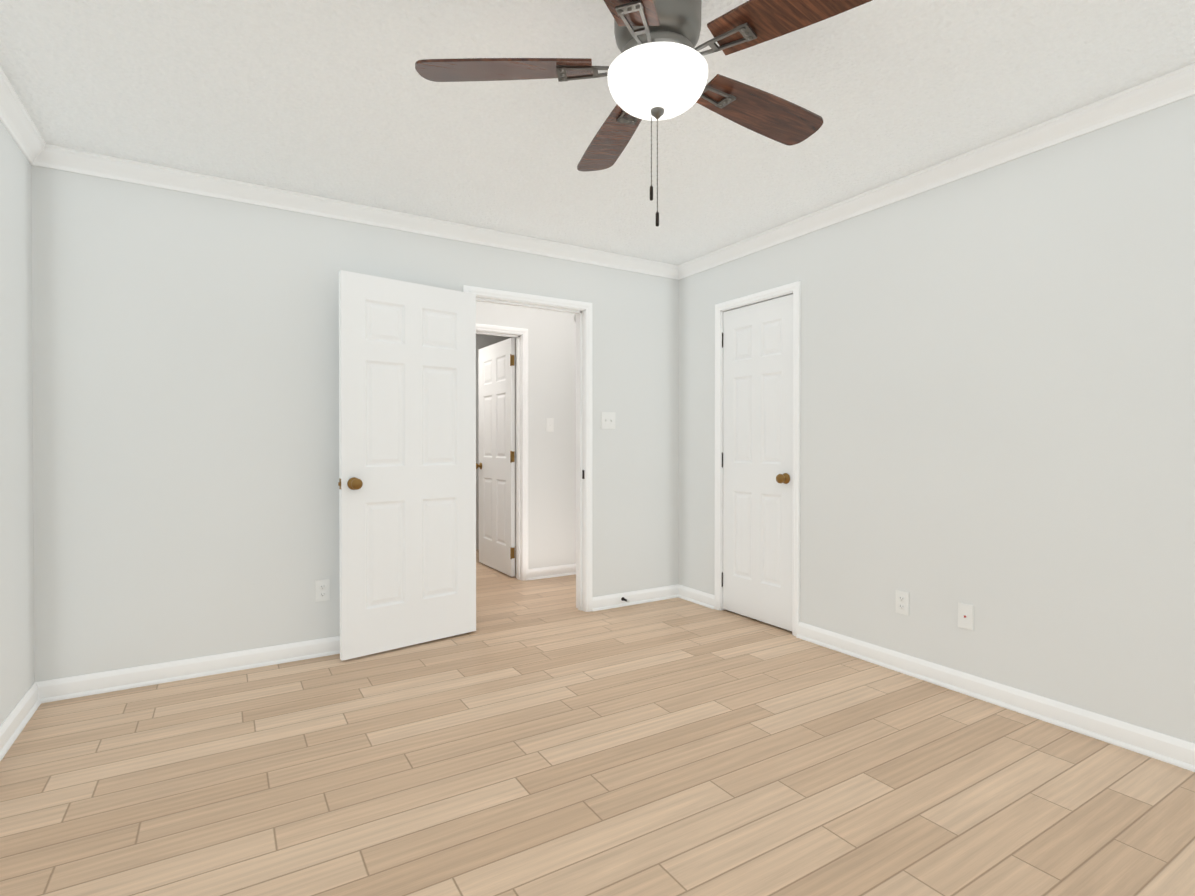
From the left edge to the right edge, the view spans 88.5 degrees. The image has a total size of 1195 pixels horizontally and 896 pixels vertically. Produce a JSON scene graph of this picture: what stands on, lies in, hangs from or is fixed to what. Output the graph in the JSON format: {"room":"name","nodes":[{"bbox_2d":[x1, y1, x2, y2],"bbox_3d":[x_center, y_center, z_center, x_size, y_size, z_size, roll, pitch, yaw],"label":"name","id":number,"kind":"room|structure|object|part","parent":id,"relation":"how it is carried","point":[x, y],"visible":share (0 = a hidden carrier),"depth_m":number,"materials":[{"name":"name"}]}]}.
{"room":"empty bedroom","nodes":[
{"label":"empty bedroom","id":0,"kind":"room"},
{"bbox_2d":[0,120,34,724],"bbox_3d":[-2.108,-0.094,1.972,0.120,2.440,7.230,0,0,-31],"label":"wall","id":1,"kind":"structure","parent":0,"point":[17,674],"depth_m":2.47,"materials":[{"name":"paint"}]},
{"bbox_2d":[0,681,43,760],"bbox_3d":[-1.345,1.089,0.871,0.026,0.090,4.300,0,0,-31],"label":"baseboard","id":2,"kind":"structure","parent":1,"relation":"attached to","point":[12,726],"depth_m":2.46,"materials":[{"name":"paint"}]},
{"bbox_2d":[0,66,51,168],"bbox_3d":[-1.329,-1.265,0.863,0.062,0.082,4.300,0,0,-31],"label":"crown molding","id":3,"kind":"structure","parent":1,"relation":"attached to","point":[14,116],"depth_m":2.44,"materials":[{"name":"paint"}]},
{"bbox_2d":[31,165,678,681],"bbox_3d":[-0.497,-0.109,3.969,4.710,2.440,0.120,0,0,-31],"label":"wall","id":4,"kind":"structure","parent":0,"point":[185,425],"depth_m":3.05,"materials":[{"name":"paint"}]},
{"bbox_2d":[44,636,339,702],"bbox_3d":[-1.624,1.072,3.204,1.922,0.090,0.026,0,0,-31],"label":"baseboard","id":5,"kind":"structure","parent":4,"relation":"attached to","point":[140,676],"depth_m":2.97,"materials":[{"name":"paint"}]},
{"bbox_2d":[315,579,329,601],"bbox_3d":[-1.479,0.766,3.300,0.070,0.115,0.008,0,0,-31],"label":"outlet","id":6,"kind":"object","parent":4,"relation":"attached to","point":[322,590],"visible":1,"depth_m":3.30,"materials":[{"name":"white plastic"}]},
{"bbox_2d":[52,145,675,278],"bbox_3d":[-0.911,-1.285,3.601,3.450,0.082,0.062,0,0,-31],"label":"crown molding","id":7,"kind":"structure","parent":4,"relation":"attached to","point":[64,159],"depth_m":3.27,"materials":[{"name":"paint"}]},
{"bbox_2d":[338,270,475,660],"bbox_3d":[-1.040,0.090,3.448,0.805,2.025,0.170,0,1,-41],"label":"bedroom door","id":8,"kind":"structure","parent":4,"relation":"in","point":[407,448],"depth_m":3.40,"materials":[{"name":"paint"}]},
{"bbox_2d":[462,285,591,611],"bbox_3d":[-0.459,0.065,3.993,0.906,2.093,0.152,0,0,-31],"label":"door frame","id":9,"kind":"structure","parent":4,"relation":"attached to","point":[581,310],"depth_m":4.16,"materials":[{"name":"paint"}]},
{"bbox_2d":[601,412,614,428],"bbox_3d":[0.078,-0.191,4.238,0.116,0.115,0.018,0,0,-31],"label":"light switch","id":10,"kind":"object","parent":4,"relation":"attached to","point":[607,420],"visible":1,"depth_m":4.24,"materials":[{"name":"white plastic"}]},
{"bbox_2d":[592,585,675,610],"bbox_3d":[0.287,1.063,4.370,0.762,0.090,0.026,0,0,-31],"label":"baseboard","id":11,"kind":"structure","parent":4,"relation":"attached to","point":[604,602],"depth_m":4.35,"materials":[{"name":"paint"}]},
{"bbox_2d":[476,334,515,549],"bbox_3d":[-1.947,-0.125,6.247,4.610,2.440,0.100,0,0,-31],"label":"wall","id":12,"kind":"structure","parent":0,"point":[482,340],"depth_m":6.60,"materials":[{"name":"paint"}]},
{"bbox_2d":[476,301,575,568],"bbox_3d":[-1.108,-0.115,4.873,4.610,2.440,0.120,0,0,-31],"label":"wall","id":13,"kind":"structure","parent":0,"point":[551,455],"depth_m":5.23,"materials":[{"name":"paint"}]},
{"bbox_2d":[476,338,514,576],"bbox_3d":[-0.916,0.077,5.528,0.170,2.022,0.794,0,0,-31],"label":"hall door","id":14,"kind":"structure","parent":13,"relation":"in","point":[496,465],"depth_m":5.46,"materials":[{"name":"paint"}]},
{"bbox_2d":[476,324,527,580],"bbox_3d":[-0.989,0.058,4.938,0.886,2.093,0.136,0,0,-31],"label":"door frame","id":15,"kind":"structure","parent":13,"relation":"attached to","point":[520,335],"depth_m":5.10,"materials":[{"name":"paint"}]},
{"bbox_2d":[546,418,553,431],"bbox_3d":[-0.402,-0.198,5.222,0.070,0.115,0.018,0,0,-31],"label":"light switch","id":16,"kind":"object","parent":13,"relation":"attached to","point":[549,424],"visible":1,"depth_m":5.22,"materials":[{"name":"white plastic"}]},
{"bbox_2d":[528,563,575,579],"bbox_3d":[0.158,1.055,5.569,1.732,0.090,0.026,0,0,-31],"label":"baseboard","id":17,"kind":"structure","parent":13,"relation":"attached to","point":[569,569],"depth_m":5.23,"materials":[{"name":"paint"}]},
{"bbox_2d":[0,546,1194,895],"bbox_3d":[-0.098,1.167,3.208,4.830,0.100,7.230,0,0,-31],"label":"floor","id":18,"kind":"structure","parent":0,"point":[544,736],"depth_m":2.08,"materials":[{"name":"brown wood"}]},
{"bbox_2d":[0,0,1194,264],"bbox_3d":[-0.098,-1.373,3.190,4.830,0.100,7.230,0,0,-31],"label":"ceiling","id":19,"kind":"structure","parent":0,"point":[342,100],"depth_m":2.31,"materials":[{"name":"white paint"}]},
{"bbox_2d":[415,0,871,226],"bbox_3d":[0.194,-0.954,1.677,1.212,0.716,1.250,0,0,-31],"label":"ceiling fan","id":20,"kind":"object","parent":19,"relation":"hanging from","point":[657,68],"visible":1,"depth_m":1.60,"materials":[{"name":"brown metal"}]},
{"bbox_3d":[0.161,-0.956,1.647,0.268,0.100,0.268,0,0,-31],"label":"lamp shade","id":21,"kind":"part","parent":20,"relation":"part of","materials":[{"name":"white glass"}]},
{"bbox_2d":[679,95,1194,742],"bbox_3d":[1.777,-0.100,2.768,0.120,2.440,4.300,0,0,-31],"label":"wall","id":22,"kind":"structure","parent":0,"point":[997,395],"depth_m":2.65,"materials":[{"name":"paint"}]},
{"bbox_2d":[676,584,714,608],"bbox_3d":[0.712,1.063,4.380,0.026,0.090,0.372,0,0,-31],"label":"baseboard","id":23,"kind":"structure","parent":22,"relation":"attached to","point":[683,592],"depth_m":4.39,"materials":[{"name":"paint"}]},
{"bbox_2d":[721,294,792,630],"bbox_3d":[1.030,0.088,3.934,0.170,2.022,0.628,0,0,-31],"label":"closet door","id":24,"kind":"structure","parent":22,"relation":"in","point":[757,453],"depth_m":3.90,"materials":[{"name":"paint"}]},
{"bbox_2d":[715,281,800,635],"bbox_3d":[1.049,0.065,3.945,0.136,2.093,0.721,0,0,-31],"label":"door frame","id":25,"kind":"structure","parent":22,"relation":"attached to","point":[794,288],"depth_m":3.81,"materials":[{"name":"paint"}]},
{"bbox_2d":[896,590,908,615],"bbox_3d":[1.523,0.773,3.067,0.008,0.115,0.070,0,0,-31],"label":"outlet","id":26,"kind":"object","parent":22,"relation":"attached to","point":[902,602],"visible":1,"depth_m":3.06,"materials":[{"name":"white plastic"}]},
{"bbox_2d":[676,63,1194,279],"bbox_3d":[1.699,-1.279,2.712,0.062,0.082,4.300,0,0,-31],"label":"crown molding","id":27,"kind":"structure","parent":22,"relation":"attached to","point":[1096,115],"depth_m":2.71,"materials":[{"name":"paint"}]},
{"bbox_2d":[958,602,973,630],"bbox_3d":[1.683,0.770,2.804,0.009,0.115,0.070,0,0,-31],"label":"wall jack","id":28,"kind":"object","parent":22,"relation":"attached to","point":[965,616],"visible":1,"depth_m":2.80,"materials":[{"name":"white plastic"}]},
{"bbox_2d":[796,622,1194,771],"bbox_3d":[1.999,1.078,2.272,0.026,0.090,3.147,0,0,-31],"label":"baseboard","id":29,"kind":"structure","parent":22,"relation":"attached to","point":[1157,745],"depth_m":2.60,"materials":[{"name":"paint"}]}
]}

